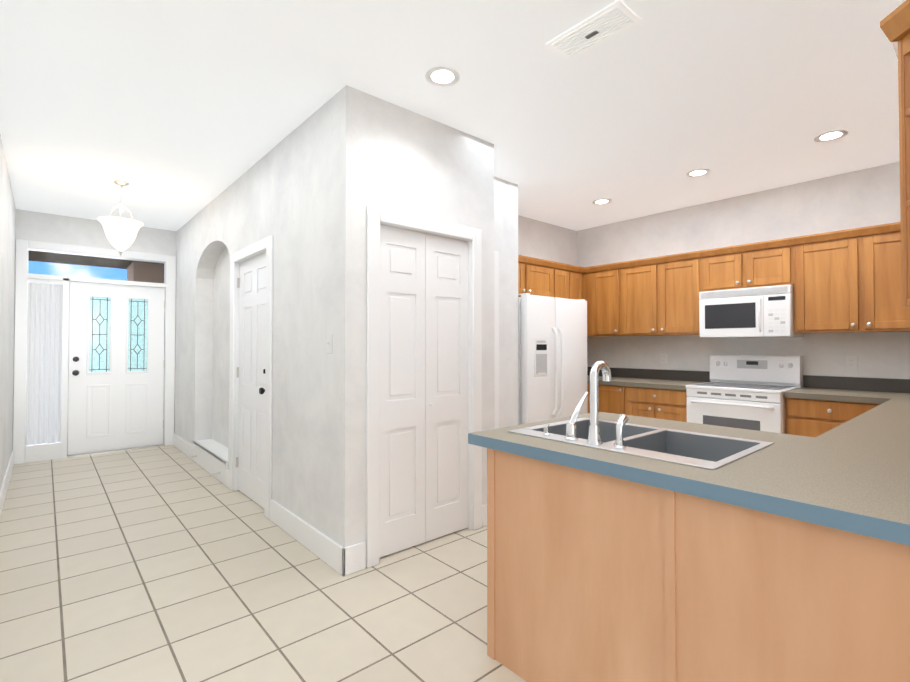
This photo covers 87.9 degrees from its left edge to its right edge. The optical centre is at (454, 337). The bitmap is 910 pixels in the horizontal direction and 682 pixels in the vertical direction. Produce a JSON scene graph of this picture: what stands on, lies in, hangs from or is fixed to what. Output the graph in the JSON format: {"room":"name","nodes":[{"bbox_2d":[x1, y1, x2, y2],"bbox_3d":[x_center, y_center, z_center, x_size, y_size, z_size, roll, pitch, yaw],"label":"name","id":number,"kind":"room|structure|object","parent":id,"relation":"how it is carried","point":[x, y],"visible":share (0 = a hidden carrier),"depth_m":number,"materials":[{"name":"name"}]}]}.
{"room":"kitchen","nodes":[
{"label":"kitchen","id":0,"kind":"room"},
{"bbox_2d":[0,134,15,488],"bbox_3d":[-1.326,-0.081,1.056,0.120,2.780,10.940,1,-1,-41],"label":"wall","id":1,"kind":"structure","parent":0,"point":[7,245],"depth_m":4.08,"materials":[{"name":"paint"}]},
{"bbox_2d":[0,450,13,516],"bbox_3d":[-1.235,1.231,1.034,0.016,0.155,10.820,1,-1,-41],"label":"baseboard","id":2,"kind":"structure","parent":1,"relation":"attached to","point":[4,487],"depth_m":4.09,"materials":[{"name":"white wood"}]},
{"bbox_2d":[12,209,175,449],"bbox_3d":[-4.172,-0.002,5.751,1.755,2.780,0.120,1,-1,-41],"label":"wall","id":3,"kind":"structure","parent":0,"point":[46,227],"depth_m":5.50,"materials":[{"name":"paint"}]},
{"bbox_2d":[26,282,62,445],"bbox_3d":[-4.618,0.293,5.311,0.298,1.803,0.014,1,-1,-41],"label":"window curtain","id":4,"kind":"object","parent":3,"relation":"hanging from","point":[44,363],"visible":1,"depth_m":5.31,"materials":[{"name":"white fabric"}]},
{"bbox_2d":[13,239,175,464],"bbox_3d":[-4.248,0.161,5.668,1.527,2.450,0.140,1,-1,-41],"label":"trim","id":5,"kind":"structure","parent":3,"relation":"attached to","point":[23,453],"depth_m":5.40,"materials":[{"name":"white wood"}]},
{"bbox_2d":[30,251,164,281],"bbox_3d":[-4.257,-0.836,5.688,1.311,0.271,0.006,1,-1,-41],"label":"transom window","id":6,"kind":"structure","parent":3,"relation":"in","point":[98,266],"depth_m":5.63,"materials":[{"name":"clear glass"}]},
{"bbox_2d":[67,282,164,455],"bbox_3d":[-4.099,0.363,5.760,0.954,2.010,0.113,1,-1,-41],"label":"front door","id":7,"kind":"structure","parent":3,"relation":"in","point":[116,373],"depth_m":5.74,"materials":[{"name":"white wood"}]},
{"bbox_2d":[174,94,335,540],"bbox_3d":[-2.086,-0.023,4.524,0.220,2.780,4.470,1,-1,-41],"label":"wall","id":8,"kind":"structure","parent":0,"point":[283,192],"depth_m":3.35,"materials":[{"name":"paint"}]},
{"bbox_2d":[173,433,192,459],"bbox_3d":[-3.288,1.310,5.703,0.016,0.155,1.080,1,-1,-41],"label":"baseboard","id":9,"kind":"structure","parent":8,"relation":"attached to","point":[178,442],"depth_m":5.65,"materials":[{"name":"white wood"}]},
{"bbox_2d":[193,439,227,485],"bbox_3d":[-2.443,1.264,4.868,0.196,0.218,1.290,1,-1,-41],"label":"trim","id":10,"kind":"structure","parent":8,"relation":"attached to","point":[212,456],"depth_m":4.81,"materials":[{"name":"white wood"}]},
{"bbox_2d":[236,252,265,507],"bbox_3d":[-1.685,0.339,3.910,0.103,2.020,0.812,1,-1,-41],"label":"hall door","id":11,"kind":"structure","parent":8,"relation":"in","point":[250,458],"depth_m":3.95,"materials":[{"name":"white wood"}]},
{"bbox_2d":[229,235,272,519],"bbox_3d":[-1.618,0.300,3.965,0.240,2.115,1.020,1,-1,-41],"label":"door frame","id":12,"kind":"structure","parent":8,"relation":"attached to","point":[264,245],"depth_m":3.93,"materials":[{"name":"white wood"}]},
{"bbox_2d":[270,499,351,575],"bbox_3d":[-0.981,1.266,3.073,0.041,0.155,1.136,1,-1,-41],"label":"baseboard","id":13,"kind":"structure","parent":8,"relation":"attached to","point":[340,559],"depth_m":2.92,"materials":[{"name":"white wood"}]},
{"bbox_2d":[326,334,332,353],"bbox_3d":[-0.754,0.038,2.812,0.018,0.116,0.072,1,-1,-41],"label":"light switch","id":14,"kind":"object","parent":8,"relation":"attached to","point":[329,341],"visible":1,"depth_m":2.81,"materials":[{"name":"white plastic"}]},
{"bbox_2d":[0,445,526,681],"bbox_3d":[0.692,1.390,2.894,6.300,0.100,11.100,1,-1,-41],"label":"floor","id":15,"kind":"structure","parent":0,"point":[172,563],"depth_m":2.46,"materials":[{"name":"tile"}]},
{"bbox_2d":[518,293,587,424],"bbox_3d":[0.805,0.487,4.873,0.970,1.772,0.808,1,-1,-41],"label":"refrigerator","id":16,"kind":"object","parent":15,"relation":"on","point":[552,345],"visible":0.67,"depth_m":4.51,"materials":[{"name":"white metal"}]},
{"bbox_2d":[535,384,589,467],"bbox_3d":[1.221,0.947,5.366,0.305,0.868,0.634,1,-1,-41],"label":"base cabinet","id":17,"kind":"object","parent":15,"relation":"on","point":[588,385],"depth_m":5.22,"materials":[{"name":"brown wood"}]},
{"bbox_2d":[587,367,591,383],"bbox_3d":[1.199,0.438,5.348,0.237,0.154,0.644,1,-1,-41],"label":"countertop","id":18,"kind":"structure","parent":17,"relation":"on","point":[588,368],"depth_m":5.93,"materials":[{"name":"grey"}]},
{"bbox_2d":[599,384,614,412],"bbox_3d":[1.894,0.945,5.265,0.617,0.868,0.518,1,-1,-41],"label":"base cabinet","id":19,"kind":"object","parent":15,"relation":"on","point":[606,392],"depth_m":5.10,"materials":[{"name":"brown wood"}]},
{"bbox_2d":[615,385,686,421],"bbox_3d":[2.199,0.939,4.914,0.617,0.868,0.719,1,-1,-41],"label":"base cabinet","id":20,"kind":"object","parent":15,"relation":"on","point":[667,404],"depth_m":4.72,"materials":[{"name":"brown wood"}]},
{"bbox_2d":[686,355,802,433],"bbox_3d":[2.624,0.766,4.303,0.730,1.195,0.758,1,-1,-41],"label":"stove","id":21,"kind":"object","parent":15,"relation":"on","point":[743,391],"visible":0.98,"depth_m":4.23,"materials":[{"name":"white metal"}]},
{"bbox_2d":[786,398,879,436],"bbox_3d":[3.133,0.920,3.783,0.694,0.868,0.682,1,-1,-41],"label":"base cabinet","id":22,"kind":"object","parent":15,"relation":"on","point":[804,417],"depth_m":3.71,"materials":[{"name":"brown wood"}]},
{"bbox_2d":[599,368,888,397],"bbox_3d":[2.327,0.428,4.739,0.665,0.154,3.044,1,-1,-41],"label":"countertop","id":23,"kind":"structure","parent":22,"relation":"on","point":[646,378],"depth_m":4.91,"materials":[{"name":"grey stone"}]},
{"bbox_2d":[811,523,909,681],"bbox_3d":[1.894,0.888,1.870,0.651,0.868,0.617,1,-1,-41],"label":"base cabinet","id":24,"kind":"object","parent":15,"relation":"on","point":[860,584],"depth_m":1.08,"materials":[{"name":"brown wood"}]},
{"bbox_2d":[509,415,587,426],"bbox_3d":[0.443,0.442,2.308,0.510,0.044,0.108,1,-1,-41],"label":"countertop","id":25,"kind":"structure","parent":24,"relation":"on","point":[579,416],"depth_m":2.36,"materials":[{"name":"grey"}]},
{"bbox_2d":[468,427,711,499],"bbox_3d":[0.453,0.432,1.738,0.198,0.044,0.980,1,-1,-41],"label":"countertop","id":26,"kind":"structure","parent":24,"relation":"on","point":[638,469],"depth_m":1.61,"materials":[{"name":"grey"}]},
{"bbox_2d":[581,412,689,429],"bbox_3d":[1.037,0.441,2.247,0.298,0.044,0.980,1,-1,-41],"label":"countertop","id":27,"kind":"structure","parent":24,"relation":"on","point":[654,422],"depth_m":2.36,"materials":[{"name":"grey"}]},
{"bbox_2d":[664,379,909,545],"bbox_3d":[2.326,0.388,2.343,3.815,0.154,0.750,1,-1,-41],"label":"countertop","id":28,"kind":"structure","parent":24,"relation":"on","point":[852,475],"depth_m":1.44,"materials":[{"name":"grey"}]},
{"bbox_2d":[508,361,773,469],"bbox_3d":[0.732,0.343,1.952,0.590,0.499,0.850,1,-1,-41],"label":"sink","id":29,"kind":"object","parent":28,"relation":"in","point":[689,448],"visible":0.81,"depth_m":1.92,"materials":[{"name":"silver metal"}]},
{"bbox_2d":[335,85,494,547],"bbox_3d":[-0.205,-0.046,3.119,1.210,2.780,0.120,1,-1,-41],"label":"wall","id":30,"kind":"structure","parent":0,"point":[391,156],"depth_m":2.81,"materials":[{"name":"paint"}]},
{"bbox_2d":[379,225,467,557],"bbox_3d":[-0.193,0.325,3.090,0.756,2.016,0.060,1,-1,-41],"label":"bifold door","id":31,"kind":"structure","parent":30,"relation":"in","point":[423,387],"depth_m":3.07,"materials":[{"name":"white wood"}]},
{"bbox_2d":[366,205,481,567],"bbox_3d":[-0.202,0.286,3.103,0.930,2.115,0.140,1,-1,-41],"label":"door frame","id":32,"kind":"structure","parent":30,"relation":"attached to","point":[377,217],"depth_m":2.91,"materials":[{"name":"white wood"}]},
{"bbox_2d":[482,504,486,521],"bbox_3d":[0.141,1.275,3.620,0.031,0.155,0.486,1,-1,-41],"label":"baseboard","id":33,"kind":"structure","parent":30,"relation":"attached to","point":[484,507],"depth_m":3.36,"materials":[{"name":"white wood"}]},
{"bbox_2d":[0,0,905,230],"bbox_3d":[0.692,-1.490,2.943,6.300,0.100,11.100,1,-1,-41],"label":"ceiling","id":34,"kind":"structure","parent":0,"point":[177,114],"depth_m":2.77,"materials":[{"name":"paint"}]},
{"bbox_2d":[97,180,143,255],"bbox_3d":[-3.048,-1.079,4.307,0.348,0.675,0.348,1,-1,-41],"label":"pendant light","id":35,"kind":"object","parent":34,"relation":"hanging from","point":[120,233],"visible":1,"depth_m":4.24,"materials":[{"name":"white glass"}]},
{"bbox_2d":[425,66,459,86],"bbox_3d":[-0.069,-1.440,2.612,0.196,0.010,0.196,1,-1,-41],"label":"recessed light","id":36,"kind":"object","parent":34,"relation":"in","point":[442,76],"visible":1,"depth_m":2.61,"materials":[{"name":"white glass"}]},
{"bbox_2d":[545,0,641,59],"bbox_3d":[0.650,-1.443,2.243,0.200,0.016,0.400,1,-1,-41],"label":"ceiling vent","id":37,"kind":"object","parent":34,"relation":"in","point":[607,23],"visible":1,"depth_m":2.22,"materials":[{"name":"white metal"}]},
{"bbox_2d":[592,199,611,204],"bbox_3d":[1.520,-1.402,4.883,0.196,0.010,0.196,1,-1,-41],"label":"recessed light","id":38,"kind":"object","parent":34,"relation":"in","point":[601,201],"visible":1,"depth_m":4.88,"materials":[{"name":"white"}]},
{"bbox_2d":[685,169,710,176],"bbox_3d":[2.095,-1.416,4.071,0.196,0.010,0.196,1,-1,-41],"label":"recessed light","id":39,"kind":"object","parent":34,"relation":"in","point":[697,172],"visible":1,"depth_m":4.06,"materials":[{"name":"white"}]},
{"bbox_2d":[814,129,848,141],"bbox_3d":[2.669,-1.428,3.351,0.196,0.010,0.196,1,-1,-41],"label":"recessed light","id":40,"kind":"object","parent":34,"relation":"in","point":[828,136],"visible":1,"depth_m":3.34,"materials":[{"name":"white"}]},
{"bbox_2d":[494,177,518,427],"bbox_3d":[0.244,-0.029,4.133,0.800,2.780,0.120,1,-1,-41],"label":"wall","id":41,"kind":"structure","parent":0,"point":[505,219],"depth_m":4.26,"materials":[{"name":"paint"}]},
{"bbox_2d":[494,251,498,428],"bbox_3d":[0.141,0.301,4.024,0.540,2.115,0.140,1,-1,-41],"label":"door frame","id":42,"kind":"structure","parent":41,"relation":"attached to","point":[496,254],"depth_m":4.13,"materials":[{"name":"white wood"}]},
{"bbox_2d":[518,215,575,265],"bbox_3d":[0.819,-0.006,5.535,2.150,2.780,0.120,1,-1,-41],"label":"wall","id":43,"kind":"structure","parent":0,"point":[544,240],"depth_m":5.72,"materials":[{"name":"paint"}]},
{"bbox_2d":[518,255,557,296],"bbox_3d":[0.636,-0.639,5.086,0.971,0.410,0.327,1,-1,-41],"label":"upper cabinet","id":44,"kind":"object","parent":43,"relation":"attached to","point":[536,276],"depth_m":5.09,"materials":[{"name":"brown wood"}]},
{"bbox_2d":[554,262,585,300],"bbox_3d":[1.221,-0.425,5.592,0.575,0.820,0.327,1,-1,-41],"label":"upper cabinet","id":45,"kind":"object","parent":43,"relation":"attached to","point":[571,279],"depth_m":5.50,"materials":[{"name":"brown wood"}]},
{"bbox_2d":[576,162,909,387],"bbox_3d":[2.882,-0.020,4.713,0.120,2.780,3.830,1,-1,-41],"label":"wall","id":46,"kind":"structure","parent":0,"point":[866,197],"depth_m":4.54,"materials":[{"name":"paint"}]},
{"bbox_2d":[590,264,613,336],"bbox_3d":[1.885,-0.426,5.519,0.326,0.820,0.438,1,-1,-41],"label":"upper cabinet","id":47,"kind":"object","parent":46,"relation":"attached to","point":[601,320],"depth_m":5.50,"materials":[{"name":"brown wood"}]},
{"bbox_2d":[605,353,610,361],"bbox_3d":[1.871,0.248,5.771,0.009,0.116,0.072,1,-1,-41],"label":"outlet","id":48,"kind":"object","parent":46,"relation":"attached to","point":[607,357],"visible":1,"depth_m":5.77,"materials":[{"name":"white plastic"}]},
{"bbox_2d":[610,250,701,335],"bbox_3d":[2.237,-0.433,5.115,0.326,0.820,0.942,1,-1,-41],"label":"upper cabinet","id":49,"kind":"object","parent":46,"relation":"attached to","point":[656,296],"depth_m":4.99,"materials":[{"name":"brown wood"}]},
{"bbox_2d":[702,238,793,291],"bbox_3d":[2.796,-0.654,4.476,0.326,0.400,0.760,1,-1,-41],"label":"upper cabinet","id":50,"kind":"object","parent":46,"relation":"attached to","point":[768,263],"depth_m":4.33,"materials":[{"name":"brown wood"}]},
{"bbox_2d":[699,285,802,337],"bbox_3d":[2.761,-0.223,4.438,0.421,0.447,0.748,1,-1,-41],"label":"microwave","id":51,"kind":"object","parent":50,"relation":"attached to","point":[762,312],"visible":1,"depth_m":4.28,"materials":[{"name":"white"}]},
{"bbox_2d":[846,356,856,369],"bbox_3d":[3.388,0.219,4.029,0.009,0.116,0.072,1,-1,-41],"label":"outlet","id":52,"kind":"object","parent":46,"relation":"attached to","point":[851,362],"visible":1,"depth_m":4.03,"materials":[{"name":"white plastic"}]},
{"bbox_2d":[794,222,909,332],"bbox_3d":[3.333,-0.454,3.856,0.326,0.820,0.876,1,-1,-41],"label":"upper cabinet","id":53,"kind":"object","parent":46,"relation":"attached to","point":[846,281],"depth_m":3.80,"materials":[{"name":"brown wood"}]},
{"bbox_3d":[2.622,-0.065,2.027,3.800,2.780,0.120,1,-1,-41],"label":"wall","id":54,"kind":"structure","parent":0,"visible":0},
{"bbox_2d":[880,0,909,313],"bbox_3d":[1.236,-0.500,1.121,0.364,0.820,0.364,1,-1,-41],"label":"upper cabinet","id":55,"kind":"object","parent":54,"relation":"attached to","point":[895,25],"visible":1,"depth_m":1.33,"materials":[{"name":"brown wood"}]},
{"label":"outside","id":56,"kind":"structure","parent":0,"visible":0},
{"bbox_2d":[28,261,126,280],"bbox_3d":[-6.420,-1.562,8.752,14.000,8.000,0.001,1,-1,-41],"label":"sky","id":57,"kind":"structure","parent":56,"point":[95,272],"depth_m":8.43,"materials":[{"name":"blue"}]},
{"bbox_3d":[-5.271,1.475,7.381,10.000,0.080,3.500,1,-1,-41],"label":"ground","id":58,"kind":"structure","parent":56,"visible":0},
{"bbox_2d":[127,262,163,282],"bbox_3d":[-4.343,0.202,6.885,0.680,2.450,0.700,1,-1,-41],"label":"porch post","id":59,"kind":"object","parent":58,"relation":"on","point":[143,267],"depth_m":6.54,"materials":[{"name":"brown"}]},
{"bbox_2d":[28,250,163,268],"bbox_3d":[-4.675,-1.127,6.359,6.500,0.190,1.390,1,-1,-41],"label":"porch ceiling","id":60,"kind":"structure","parent":59,"relation":"on","point":[100,261],"depth_m":6.34,"materials":[{"name":"brown wood"}]}
]}

